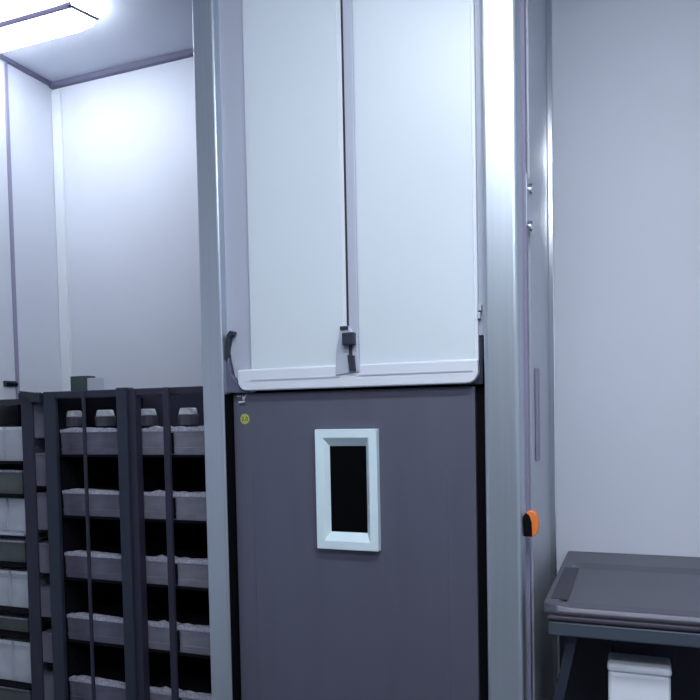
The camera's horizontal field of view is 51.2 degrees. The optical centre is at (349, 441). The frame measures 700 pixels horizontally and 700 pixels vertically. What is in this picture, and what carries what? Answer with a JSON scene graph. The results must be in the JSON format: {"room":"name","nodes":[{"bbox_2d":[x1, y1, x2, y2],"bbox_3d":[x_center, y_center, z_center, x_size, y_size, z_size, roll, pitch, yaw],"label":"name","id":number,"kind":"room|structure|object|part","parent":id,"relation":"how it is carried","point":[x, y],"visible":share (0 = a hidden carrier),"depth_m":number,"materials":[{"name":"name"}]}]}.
{"room":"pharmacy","nodes":[
{"label":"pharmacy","id":0,"kind":"room"},
{"bbox_2d":[0,60,61,465],"bbox_3d":[-1.900,0.038,1.125,0.100,2.710,3.900,0,2,21],"label":"wall","id":1,"kind":"structure","parent":0,"point":[30,105],"depth_m":2.75,"materials":[{"name":"paint"}]},
{"bbox_2d":[3,381,17,386],"bbox_3d":[-1.233,-0.212,2.662,0.018,0.021,0.063,0,2,21],"label":"handle","id":2,"kind":"object","parent":1,"relation":"attached to","point":[5,383],"visible":1,"depth_m":2.65,"materials":[{"name":"grey rubber"}]},
{"bbox_2d":[3,61,20,464],"bbox_3d":[-1.223,-0.032,2.701,0.006,2.696,0.014,0,2,21],"label":"trim","id":3,"kind":"structure","parent":1,"relation":"attached to","point":[5,67],"depth_m":2.67,"materials":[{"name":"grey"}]},
{"bbox_2d":[0,53,51,85],"bbox_3d":[-1.874,-1.309,1.050,0.014,0.014,3.900,0,2,21],"label":"trim","id":4,"kind":"structure","parent":1,"relation":"attached to","point":[9,61],"depth_m":2.72,"materials":[{"name":"grey metal"}]},
{"bbox_2d":[0,0,192,81],"bbox_3d":[-0.099,-1.373,0.349,4.030,0.100,4.100,0,2,21],"label":"ceiling","id":5,"kind":"structure","parent":0,"point":[125,31],"depth_m":2.54,"materials":[{"name":"paint"}]},
{"bbox_2d":[0,0,98,52],"bbox_3d":[-1.378,-1.348,2.491,1.249,0.072,0.168,0,2,21],"label":"ceiling light","id":6,"kind":"object","parent":5,"relation":"attached to","point":[29,22],"visible":1,"depth_m":2.29,"materials":[{"name":"white plastic"}]},
{"bbox_2d":[54,0,699,675],"bbox_3d":[0.660,-0.059,2.265,4.030,2.710,0.100,0,2,21],"label":"wall","id":7,"kind":"structure","parent":0,"point":[626,73],"depth_m":2.17,"materials":[{"name":"paint"}]},
{"bbox_2d":[51,89,71,390],"bbox_3d":[-1.120,-0.034,2.906,0.043,2.680,0.012,0,2,21],"label":"trim","id":8,"kind":"structure","parent":7,"relation":"attached to","point":[56,95],"depth_m":2.87,"materials":[{"name":"white paint"}]},
{"bbox_2d":[49,49,193,89],"bbox_3d":[-0.645,-1.395,2.650,1.130,0.020,0.020,0,2,21],"label":"trim","id":9,"kind":"structure","parent":7,"relation":"attached to","point":[188,53],"depth_m":2.72,"materials":[{"name":"grey metal"}]},
{"bbox_3d":[-0.043,1.434,0.462,4.030,0.100,4.100,0,2,21],"label":"floor","id":10,"kind":"structure","parent":0,"visible":0},
{"bbox_2d":[0,391,52,699],"bbox_3d":[-1.046,0.573,2.602,0.398,1.489,0.498,0,2,21],"label":"rack","id":11,"kind":"object","parent":10,"relation":"on","point":[27,400],"visible":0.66,"depth_m":2.34,"materials":[{"name":"metal"}]},
{"bbox_2d":[0,461,22,463],"bbox_3d":[-1.107,0.059,2.616,0.278,0.007,0.450,0,2,21],"label":"shelf","id":12,"kind":"object","parent":11,"relation":"attached to","point":[1,462],"depth_m":2.38,"materials":[{"name":"black metal"}]},
{"bbox_2d":[0,497,25,530],"bbox_3d":[-1.107,0.232,2.626,0.261,0.110,0.408,0,2,21],"label":"cage","id":13,"kind":"object","parent":11,"relation":"on","point":[12,510],"visible":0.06,"depth_m":2.42,"materials":[{"name":"plastic"}]},
{"bbox_3d":[-1.107,0.183,2.627,0.261,0.011,0.402,0,2,21],"label":"lid","id":14,"kind":"part","parent":13,"relation":"part of","materials":[{"name":"white plastic"}]},
{"bbox_2d":[0,561,26,567],"bbox_3d":[-1.100,0.396,2.630,0.278,0.007,0.450,0,2,21],"label":"shelf","id":15,"kind":"object","parent":11,"relation":"attached to","point":[2,563],"depth_m":2.40,"materials":[{"name":"black"}]},
{"bbox_2d":[0,605,28,613],"bbox_3d":[-1.097,0.548,2.636,0.278,0.007,0.450,0,2,21],"label":"shelf","id":16,"kind":"object","parent":11,"relation":"attached to","point":[10,609],"depth_m":2.41,"materials":[{"name":"black metal"}]},
{"bbox_2d":[0,686,31,699],"bbox_3d":[-1.102,0.865,2.657,0.243,0.103,0.402,0,2,21],"label":"tub","id":17,"kind":"object","parent":11,"relation":"on","point":[6,693],"visible":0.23,"depth_m":2.45,"materials":[{"name":"grey plastic"}]},
{"bbox_3d":[-1.103,0.818,2.655,0.243,0.010,0.402,0,2,21],"label":"lid","id":18,"kind":"part","parent":17,"relation":"part of","materials":[{"name":"grey plastic"}]},
{"bbox_2d":[0,679,31,690],"bbox_3d":[-1.092,0.800,2.646,0.278,0.007,0.450,0,2,21],"label":"shelf","id":19,"kind":"object","parent":11,"relation":"attached to","point":[3,682],"depth_m":2.43,"materials":[{"name":"black metal"}]},
{"bbox_3d":[-1.143,-0.129,2.385,0.382,0.019,0.030,0,2,21],"label":"rail","id":20,"kind":"part","parent":11,"relation":"part of","materials":[{"name":"grey metal"}]},
{"bbox_2d":[0,426,44,460],"bbox_3d":[-1.112,-0.002,2.616,0.261,0.112,0.408,0,2,21],"label":"bin","id":21,"kind":"object","parent":11,"relation":"on","point":[11,449],"visible":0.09,"depth_m":2.41,"materials":[{"name":"plastic"}]},
{"bbox_3d":[-1.111,-0.052,2.617,0.261,0.011,0.402,0,2,21],"label":"lid","id":22,"kind":"part","parent":21,"relation":"part of","materials":[{"name":"white plastic"}]},
{"bbox_2d":[0,530,44,535],"bbox_3d":[-1.102,0.292,2.626,0.278,0.007,0.450,0,2,21],"label":"shelf","id":23,"kind":"object","parent":11,"relation":"attached to","point":[2,532],"depth_m":2.40,"materials":[{"name":"grey metal"}]},
{"bbox_2d":[0,491,45,497],"bbox_3d":[-1.105,0.168,2.621,0.278,0.007,0.450,0,2,21],"label":"shelf","id":24,"kind":"object","parent":11,"relation":"attached to","point":[1,495],"depth_m":2.38,"materials":[{"name":"black metal"}]},
{"bbox_2d":[0,464,46,493],"bbox_3d":[-1.117,0.124,2.628,0.243,0.080,0.402,0,2,21],"label":"tub","id":25,"kind":"object","parent":11,"relation":"on","point":[12,476],"visible":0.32,"depth_m":2.42,"materials":[{"name":"grey plastic"}]},
{"bbox_3d":[-1.117,0.088,2.626,0.243,0.008,0.402,0,2,21],"label":"lid","id":26,"kind":"part","parent":25,"relation":"part of","materials":[{"name":"grey plastic"}]},
{"bbox_2d":[0,533,47,562],"bbox_3d":[-1.112,0.354,2.637,0.243,0.074,0.402,0,2,21],"label":"tub","id":27,"kind":"object","parent":11,"relation":"on","point":[12,548],"visible":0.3,"depth_m":2.44,"materials":[{"name":"grey plastic"}]},
{"bbox_3d":[-1.113,0.321,2.635,0.243,0.007,0.402,0,2,21],"label":"lid","id":28,"kind":"part","parent":27,"relation":"part of","materials":[{"name":"grey plastic"}]},
{"bbox_2d":[0,566,49,607],"bbox_3d":[-1.102,0.481,2.636,0.261,0.125,0.408,0,2,21],"label":"bin","id":29,"kind":"object","parent":11,"relation":"on","point":[13,580],"visible":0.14,"depth_m":2.44,"materials":[{"name":"plastic"}]},
{"bbox_3d":[-1.102,0.424,2.636,0.261,0.012,0.402,0,2,21],"label":"lid","id":30,"kind":"part","parent":29,"relation":"part of","materials":[{"name":"white plastic"}]},
{"bbox_2d":[0,611,50,631],"bbox_3d":[-1.107,0.601,2.647,0.243,0.048,0.402,0,2,21],"label":"tub","id":31,"kind":"object","parent":11,"relation":"on","point":[8,621],"visible":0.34,"depth_m":2.45,"materials":[{"name":"grey plastic"}]},
{"bbox_3d":[-1.107,0.580,2.646,0.243,0.005,0.402,0,2,21],"label":"lid","id":32,"kind":"part","parent":31,"relation":"part of","materials":[{"name":"grey plastic"}]},
{"bbox_2d":[0,624,51,638],"bbox_3d":[-1.095,0.629,2.639,0.278,0.007,0.450,0,2,21],"label":"shelf","id":33,"kind":"object","parent":11,"relation":"attached to","point":[9,633],"depth_m":2.42,"materials":[{"name":"black metal"}]},
{"bbox_2d":[0,636,52,682],"bbox_3d":[-1.097,0.726,2.646,0.261,0.140,0.408,0,2,21],"label":"cage","id":34,"kind":"object","parent":11,"relation":"on","point":[15,659],"visible":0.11,"depth_m":2.45,"materials":[{"name":"plastic"}]},
{"bbox_3d":[-1.097,0.662,2.646,0.261,0.014,0.402,0,2,21],"label":"lid","id":35,"kind":"part","parent":34,"relation":"part of","materials":[{"name":"white plastic"}]},
{"bbox_3d":[-1.012,-0.145,2.309,0.084,0.022,0.014,0,2,21],"label":"rail","id":36,"kind":"part","parent":11,"relation":"part of","materials":[{"name":"metal"}]},
{"bbox_2d":[34,404,44,437],"bbox_3d":[-0.918,-0.080,2.539,0.078,0.116,0.403,0,2,21],"label":"bin","id":37,"kind":"object","parent":11,"relation":"on","point":[38,409],"visible":0.04,"depth_m":2.36,"materials":[{"name":"grey plastic"}]},
{"bbox_2d":[35,452,45,485],"bbox_3d":[-0.915,0.080,2.546,0.078,0.107,0.403,0,2,21],"label":"bin","id":38,"kind":"object","parent":11,"relation":"on","point":[40,457],"visible":0.09,"depth_m":2.37,"materials":[{"name":"grey plastic"}]},
{"bbox_2d":[37,491,47,529],"bbox_3d":[-0.912,0.217,2.551,0.078,0.121,0.403,0,2,21],"label":"bin","id":39,"kind":"object","parent":11,"relation":"on","point":[41,496],"visible":0.12,"depth_m":2.37,"materials":[{"name":"grey plastic"}]},
{"bbox_2d":[39,541,49,572],"bbox_3d":[-0.909,0.369,2.557,0.078,0.099,0.403,0,2,21],"label":"bin","id":40,"kind":"object","parent":11,"relation":"on","point":[43,546],"visible":0.06,"depth_m":2.38,"materials":[{"name":"grey plastic"}]},
{"bbox_2d":[40,584,50,617],"bbox_3d":[-0.906,0.515,2.563,0.078,0.100,0.403,0,2,21],"label":"bin","id":41,"kind":"object","parent":11,"relation":"on","point":[45,590],"visible":0.15,"depth_m":2.38,"materials":[{"name":"grey plastic"}]},
{"bbox_2d":[42,628,52,662],"bbox_3d":[-0.903,0.664,2.569,0.078,0.100,0.403,0,2,21],"label":"bin","id":42,"kind":"object","parent":11,"relation":"on","point":[47,634],"visible":0.12,"depth_m":2.39,"materials":[{"name":"grey plastic"}]},
{"bbox_2d":[44,671,53,699],"bbox_3d":[-0.901,0.810,2.575,0.078,0.104,0.403,0,2,21],"label":"bin","id":43,"kind":"object","parent":11,"relation":"on","point":[48,678],"visible":0.04,"depth_m":2.40,"materials":[{"name":"grey plastic"}]},
{"bbox_2d":[43,386,210,699],"bbox_3d":[-0.556,0.649,2.411,0.647,1.644,0.502,0,2,21],"label":"rack","id":44,"kind":"object","parent":10,"relation":"on","point":[136,473],"visible":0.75,"depth_m":2.29,"materials":[{"name":"grey metal"}]},
{"bbox_2d":[70,376,103,390],"bbox_3d":[-0.817,-0.182,2.268,0.091,0.046,0.045,0,2,21],"label":"junction box","id":45,"kind":"object","parent":44,"relation":"on","point":[78,383],"visible":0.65,"depth_m":2.25,"materials":[{"name":"grey plastic"}]},
{"bbox_2d":[60,427,117,454],"bbox_3d":[-0.762,-0.010,2.418,0.223,0.085,0.300,0,2,21],"label":"bin","id":46,"kind":"object","parent":44,"relation":"on","point":[100,441],"visible":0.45,"depth_m":2.28,"materials":[{"name":"plastic"}]},
{"bbox_2d":[66,411,81,426],"bbox_3d":[-0.898,-0.076,2.372,0.063,0.052,0.063,0,2,21],"label":"jar","id":47,"kind":"object","parent":46,"relation":"on","point":[73,418],"visible":0.73,"depth_m":2.35,"materials":[{"name":"grey plastic"}]},
{"bbox_3d":[-0.899,-0.092,2.371,0.057,0.020,0.057,0,2,21],"label":"lid","id":48,"kind":"part","parent":47,"relation":"part of","materials":[{"name":"silver metal"}]},
{"bbox_3d":[-0.814,-0.039,2.288,0.223,0.015,0.022,0,2,21],"label":"lid","id":49,"kind":"part","parent":46,"relation":"part of","materials":[{"name":"grey plastic"}]},
{"bbox_2d":[95,410,115,425],"bbox_3d":[-0.779,-0.076,2.325,0.063,0.052,0.063,0,2,21],"label":"jar","id":50,"kind":"object","parent":46,"relation":"on","point":[103,417],"visible":1,"depth_m":2.30,"materials":[{"name":"grey plastic"}]},
{"bbox_3d":[-0.779,-0.092,2.324,0.057,0.020,0.057,0,2,21],"label":"lid","id":51,"kind":"part","parent":50,"relation":"part of","materials":[{"name":"silver metal"}]},
{"bbox_2d":[62,484,119,516],"bbox_3d":[-0.758,0.184,2.426,0.223,0.085,0.300,0,2,21],"label":"bin","id":52,"kind":"object","parent":44,"relation":"on","point":[104,500],"visible":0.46,"depth_m":2.29,"materials":[{"name":"plastic"}]},
{"bbox_3d":[-0.810,0.155,2.295,0.223,0.015,0.022,0,2,21],"label":"lid","id":53,"kind":"part","parent":52,"relation":"part of","materials":[{"name":"grey plastic"}]},
{"bbox_3d":[-0.756,0.154,2.430,0.211,0.003,0.268,0,2,21],"label":"wire lid","id":54,"kind":"part","parent":52,"relation":"part of","materials":[{"name":"silver metal"}]},
{"bbox_2d":[64,540,121,580],"bbox_3d":[-0.754,0.383,2.434,0.223,0.085,0.300,0,2,21],"label":"cage","id":55,"kind":"object","parent":44,"relation":"on","point":[106,564],"visible":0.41,"depth_m":2.30,"materials":[{"name":"plastic"}]},
{"bbox_3d":[-0.806,0.353,2.303,0.223,0.015,0.022,0,2,21],"label":"lid","id":56,"kind":"part","parent":55,"relation":"part of","materials":[{"name":"grey plastic"}]},
{"bbox_2d":[65,555,121,580],"bbox_3d":[-0.754,0.390,2.434,0.223,0.071,0.300,0,2,21],"label":"tub","id":57,"kind":"object","parent":55,"relation":"in","point":[103,567],"depth_m":2.29,"materials":[{"name":"plastic"}]},
{"bbox_3d":[-0.752,0.353,2.438,0.211,0.003,0.268,0,2,21],"label":"wire lid","id":58,"kind":"part","parent":55,"relation":"part of","materials":[{"name":"silver metal"}]},
{"bbox_2d":[67,596,123,644],"bbox_3d":[-0.750,0.583,2.442,0.223,0.085,0.300,0,2,21],"label":"cage","id":59,"kind":"object","parent":44,"relation":"on","point":[108,626],"visible":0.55,"depth_m":2.32,"materials":[{"name":"plastic"}]},
{"bbox_3d":[-0.802,0.554,2.312,0.223,0.015,0.022,0,2,21],"label":"lid","id":60,"kind":"part","parent":59,"relation":"part of","materials":[{"name":"grey plastic"}]},
{"bbox_2d":[67,617,123,644],"bbox_3d":[-0.750,0.590,2.442,0.223,0.071,0.300,0,2,21],"label":"tub","id":61,"kind":"object","parent":59,"relation":"in","point":[110,630],"depth_m":2.30,"materials":[{"name":"plastic"}]},
{"bbox_3d":[-0.749,0.553,2.446,0.211,0.003,0.268,0,2,21],"label":"wire lid","id":62,"kind":"part","parent":59,"relation":"part of","materials":[{"name":"silver"}]},
{"bbox_2d":[69,654,125,699],"bbox_3d":[-0.746,0.788,2.450,0.223,0.085,0.300,0,2,21],"label":"cage","id":63,"kind":"object","parent":44,"relation":"on","point":[109,676],"visible":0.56,"depth_m":2.34,"materials":[{"name":"plastic"}]},
{"bbox_2d":[69,681,125,699],"bbox_3d":[-0.746,0.796,2.451,0.223,0.071,0.300,0,2,21],"label":"tub","id":64,"kind":"object","parent":63,"relation":"in","point":[79,690],"depth_m":2.31,"materials":[{"name":"plastic"}]},
{"bbox_3d":[-0.797,0.759,2.320,0.223,0.015,0.022,0,2,21],"label":"lid","id":65,"kind":"part","parent":63,"relation":"part of","materials":[{"name":"grey plastic"}]},
{"bbox_3d":[-0.744,0.759,2.455,0.211,0.003,0.268,0,2,21],"label":"wire lid","id":66,"kind":"part","parent":63,"relation":"part of","materials":[{"name":"silver"}]},
{"bbox_3d":[-0.837,0.580,2.541,0.010,1.472,0.440,0,2,21],"label":"panel","id":67,"kind":"part","parent":44,"relation":"part of","materials":[{"name":"black metal"}]},
{"bbox_3d":[-0.652,-0.147,2.177,0.647,0.022,0.036,0,2,21],"label":"rail","id":68,"kind":"part","parent":44,"relation":"part of","materials":[{"name":"metal"}]},
{"bbox_2d":[60,454,204,456],"bbox_3d":[-0.565,0.033,2.410,0.597,0.007,0.435,0,2,21],"label":"shelf","id":69,"kind":"object","parent":44,"relation":"attached to","point":[61,455],"depth_m":2.23,"materials":[{"name":"black metal"}]},
{"bbox_2d":[62,515,206,523],"bbox_3d":[-0.561,0.227,2.418,0.597,0.007,0.435,0,2,21],"label":"shelf","id":70,"kind":"object","parent":44,"relation":"attached to","point":[65,518],"depth_m":2.26,"materials":[{"name":"black metal"}]},
{"bbox_2d":[64,577,208,590],"bbox_3d":[-0.557,0.425,2.426,0.597,0.007,0.435,0,2,21],"label":"shelf","id":71,"kind":"object","parent":44,"relation":"attached to","point":[67,580],"depth_m":2.26,"materials":[{"name":"black metal"}]},
{"bbox_2d":[66,638,210,658],"bbox_3d":[-0.553,0.625,2.434,0.597,0.007,0.435,0,2,21],"label":"shelf","id":72,"kind":"object","parent":44,"relation":"attached to","point":[69,642],"depth_m":2.26,"materials":[{"name":"black metal"}]},
{"bbox_3d":[-0.484,-0.112,2.602,0.647,0.133,0.006,0,2,21],"label":"rail","id":73,"kind":"part","parent":44,"relation":"part of","materials":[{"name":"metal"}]},
{"bbox_2d":[142,426,204,454],"bbox_3d":[-0.455,-0.012,2.295,0.296,0.087,0.304,0,2,21],"label":"bin","id":74,"kind":"object","parent":44,"relation":"on","point":[184,440],"visible":0.36,"depth_m":2.16,"materials":[{"name":"plastic"}]},
{"bbox_2d":[141,409,157,425],"bbox_3d":[-0.629,-0.077,2.266,0.063,0.052,0.063,0,2,21],"label":"jar","id":75,"kind":"object","parent":74,"relation":"on","point":[149,417],"visible":0.7,"depth_m":2.24,"materials":[{"name":"grey plastic"}]},
{"bbox_3d":[-0.629,-0.093,2.265,0.057,0.020,0.057,0,2,21],"label":"lid","id":76,"kind":"part","parent":75,"relation":"part of","materials":[{"name":"silver metal"}]},
{"bbox_3d":[-0.506,-0.041,2.167,0.296,0.016,0.022,0,2,21],"label":"lid","id":77,"kind":"part","parent":74,"relation":"part of","materials":[{"name":"grey plastic"}]},
{"bbox_2d":[178,408,198,424],"bbox_3d":[-0.490,-0.077,2.211,0.063,0.052,0.063,0,2,21],"label":"jar","id":78,"kind":"object","parent":74,"relation":"on","point":[187,416],"visible":1,"depth_m":2.19,"materials":[{"name":"grey plastic"}]},
{"bbox_3d":[-0.490,-0.093,2.211,0.057,0.020,0.057,0,2,21],"label":"lid","id":79,"kind":"part","parent":78,"relation":"part of","materials":[{"name":"silver metal"}]},
{"bbox_2d":[144,485,206,520],"bbox_3d":[-0.451,0.182,2.303,0.296,0.087,0.304,0,2,21],"label":"cage","id":80,"kind":"object","parent":44,"relation":"on","point":[189,502],"visible":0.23,"depth_m":2.17,"materials":[{"name":"grey plastic"}]},
{"bbox_3d":[-0.502,0.153,2.174,0.296,0.016,0.022,0,2,21],"label":"lid","id":81,"kind":"part","parent":80,"relation":"part of","materials":[{"name":"grey plastic"}]},
{"bbox_3d":[-0.449,0.153,2.309,0.284,0.003,0.268,0,2,21],"label":"wire lid","id":82,"kind":"part","parent":80,"relation":"part of","materials":[{"name":"silver"}]},
{"bbox_3d":[-0.592,0.634,2.442,0.004,1.360,0.430,0,2,21],"label":"divider panel","id":83,"kind":"part","parent":44,"relation":"part of","materials":[{"name":"black metal"}]},
{"bbox_2d":[146,543,208,587],"bbox_3d":[-0.447,0.381,2.311,0.296,0.087,0.304,0,2,21],"label":"bin","id":84,"kind":"object","parent":44,"relation":"on","point":[191,561],"visible":0.34,"depth_m":2.20,"materials":[{"name":"grey plastic"}]},
{"bbox_3d":[-0.498,0.351,2.182,0.296,0.016,0.022,0,2,21],"label":"lid","id":85,"kind":"part","parent":84,"relation":"part of","materials":[{"name":"grey plastic"}]},
{"bbox_2d":[146,561,208,587],"bbox_3d":[-0.446,0.389,2.313,0.296,0.071,0.300,0,2,21],"label":"tub","id":86,"kind":"object","parent":84,"relation":"in","point":[187,573],"depth_m":2.17,"materials":[{"name":"plastic"}]},
{"bbox_3d":[-0.445,0.351,2.317,0.284,0.003,0.268,0,2,21],"label":"wire lid","id":87,"kind":"part","parent":84,"relation":"part of","materials":[{"name":"silver"}]},
{"bbox_2d":[148,601,209,655],"bbox_3d":[-0.443,0.581,2.319,0.296,0.087,0.304,0,2,21],"label":"bin","id":88,"kind":"object","parent":44,"relation":"on","point":[193,623],"visible":0.32,"depth_m":2.21,"materials":[{"name":"grey plastic"}]},
{"bbox_2d":[148,626,209,655],"bbox_3d":[-0.442,0.589,2.321,0.296,0.071,0.300,0,2,21],"label":"tub","id":89,"kind":"object","parent":88,"relation":"in","point":[190,639],"depth_m":2.18,"materials":[{"name":"plastic"}]},
{"bbox_3d":[-0.494,0.552,2.190,0.296,0.016,0.022,0,2,21],"label":"lid","id":90,"kind":"part","parent":88,"relation":"part of","materials":[{"name":"grey plastic"}]},
{"bbox_3d":[-0.441,0.552,2.325,0.284,0.003,0.268,0,2,21],"label":"wire lid","id":91,"kind":"part","parent":88,"relation":"part of","materials":[{"name":"black metal"}]},
{"bbox_2d":[150,660,211,699],"bbox_3d":[-0.439,0.786,2.327,0.296,0.087,0.304,0,2,21],"label":"cage","id":92,"kind":"object","parent":44,"relation":"on","point":[194,681],"visible":0.43,"depth_m":2.28,"materials":[{"name":"grey"}]},
{"bbox_3d":[-0.490,0.757,2.199,0.296,0.016,0.022,0,2,21],"label":"lid","id":93,"kind":"part","parent":92,"relation":"part of","materials":[{"name":"grey plastic"}]},
{"bbox_3d":[-0.468,0.568,2.637,0.647,1.472,0.010,0,2,21],"label":"panel","id":94,"kind":"part","parent":44,"relation":"part of","materials":[{"name":"black metal"}]},
{"bbox_2d":[192,0,557,699],"bbox_3d":[0.118,-0.041,2.075,0.843,2.710,0.653,0,2,21],"label":"tall cabinet","id":95,"kind":"object","parent":10,"relation":"on","point":[375,178],"visible":1,"depth_m":1.79,"materials":[{"name":"metal"}]},
{"bbox_3d":[-0.341,-0.027,1.972,0.064,2.710,0.100,0,2,21],"label":"post","id":96,"kind":"part","parent":95,"relation":"part of","materials":[{"name":"metal"}]},
{"bbox_3d":[-0.144,-0.772,1.825,0.250,1.199,0.004,0,2,21],"label":"door panel","id":97,"kind":"part","parent":95,"relation":"part of","materials":[{"name":"white metal"}]},
{"bbox_3d":[-0.140,-0.772,1.835,0.270,1.215,0.020,0,2,21],"label":"door","id":98,"kind":"part","parent":95,"relation":"part of","materials":[{"name":"white metal"}]},
{"bbox_3d":[-0.003,-0.250,1.770,0.032,0.031,0.018,0,2,21],"label":"latch knob","id":99,"kind":"part","parent":95,"relation":"part of","materials":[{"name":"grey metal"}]},
{"bbox_3d":[0.001,-0.223,1.778,0.008,0.029,0.004,0,2,21],"label":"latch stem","id":100,"kind":"part","parent":95,"relation":"part of","materials":[{"name":"grey metal"}]},
{"bbox_3d":[0.009,0.583,1.863,0.647,1.426,0.028,0,2,21],"label":"door","id":101,"kind":"part","parent":95,"relation":"part of","materials":[{"name":"grey metal"}]},
{"bbox_3d":[0.005,-0.162,1.802,0.630,0.055,0.030,0,2,21],"label":"rail","id":102,"kind":"part","parent":95,"relation":"part of","materials":[{"name":"white metal"}]},
{"bbox_3d":[0.145,-0.774,1.711,0.282,1.197,0.004,0,2,21],"label":"door panel","id":103,"kind":"part","parent":95,"relation":"part of","materials":[{"name":"white metal"}]},
{"bbox_3d":[0.140,-0.774,1.725,0.318,1.214,0.020,0,2,21],"label":"door","id":104,"kind":"part","parent":95,"relation":"part of","materials":[{"name":"white metal"}]},
{"bbox_3d":[0.354,-0.029,1.677,0.081,2.710,0.060,0,2,21],"label":"post","id":105,"kind":"part","parent":95,"relation":"part of","materials":[{"name":"metal"}]},
{"bbox_2d":[523,510,539,536],"bbox_3d":[0.415,0.186,1.669,0.034,0.062,0.030,0,2,21],"label":"button","id":106,"kind":"object","parent":95,"relation":"attached to","point":[531,523],"visible":1,"depth_m":1.66,"materials":[{"name":"orange plastic"}]},
{"bbox_3d":[0.493,-0.044,1.966,0.026,2.710,0.580,0,2,21],"label":"panel","id":107,"kind":"part","parent":95,"relation":"part of","materials":[{"name":"metal"}]},
{"bbox_3d":[0.490,-0.072,1.907,0.007,0.241,0.043,0,2,21],"label":"slot plate","id":108,"kind":"part","parent":95,"relation":"part of","materials":[{"name":"grey metal"}]},
{"bbox_2d":[544,551,699,699],"bbox_3d":[1.415,0.824,1.603,1.848,0.968,0.650,0,2,21],"label":"work table","id":109,"kind":"object","parent":10,"relation":"on","point":[647,605],"visible":0.98,"depth_m":1.69,"materials":[{"name":"metal"}]},
{"bbox_3d":[0.492,0.877,1.679,0.072,0.893,0.030,0,2,21],"label":"leg","id":110,"kind":"part","parent":109,"relation":"part of","materials":[{"name":"grey metal"}]},
{"bbox_2d":[544,551,699,626],"bbox_3d":[1.405,0.355,1.585,1.848,0.026,0.650,0,2,21],"label":"tray","id":111,"kind":"object","parent":109,"relation":"on","point":[600,589],"depth_m":1.75,"materials":[{"name":"grey plastic"}]},
{"bbox_2d":[559,636,699,699],"bbox_3d":[1.424,0.859,1.736,1.768,0.888,0.200,0,2,21],"label":"base cabinet","id":112,"kind":"object","parent":10,"relation":"on","point":[588,676],"visible":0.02,"depth_m":1.92,"materials":[{"name":"grey"}]},
{"bbox_3d":[0.634,0.849,1.947,0.123,0.823,0.015,0,2,21],"label":"door","id":113,"kind":"part","parent":112,"relation":"part of","materials":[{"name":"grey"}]},
{"bbox_3d":[0.928,0.847,1.831,0.492,0.823,0.015,0,2,21],"label":"door","id":114,"kind":"part","parent":112,"relation":"part of","materials":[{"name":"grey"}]},
{"bbox_2d":[607,652,671,699],"bbox_3d":[0.663,0.908,1.672,0.134,0.826,0.090,0,2,21],"label":"box","id":115,"kind":"object","parent":10,"relation":"on","point":[630,676],"visible":1,"depth_m":1.62,"materials":[{"name":"plastic"}]},
{"bbox_3d":[0.655,0.504,1.656,0.134,0.018,0.090,0,2,21],"label":"box lid","id":116,"kind":"part","parent":115,"relation":"part of","materials":[{"name":"white plastic"}]}
]}

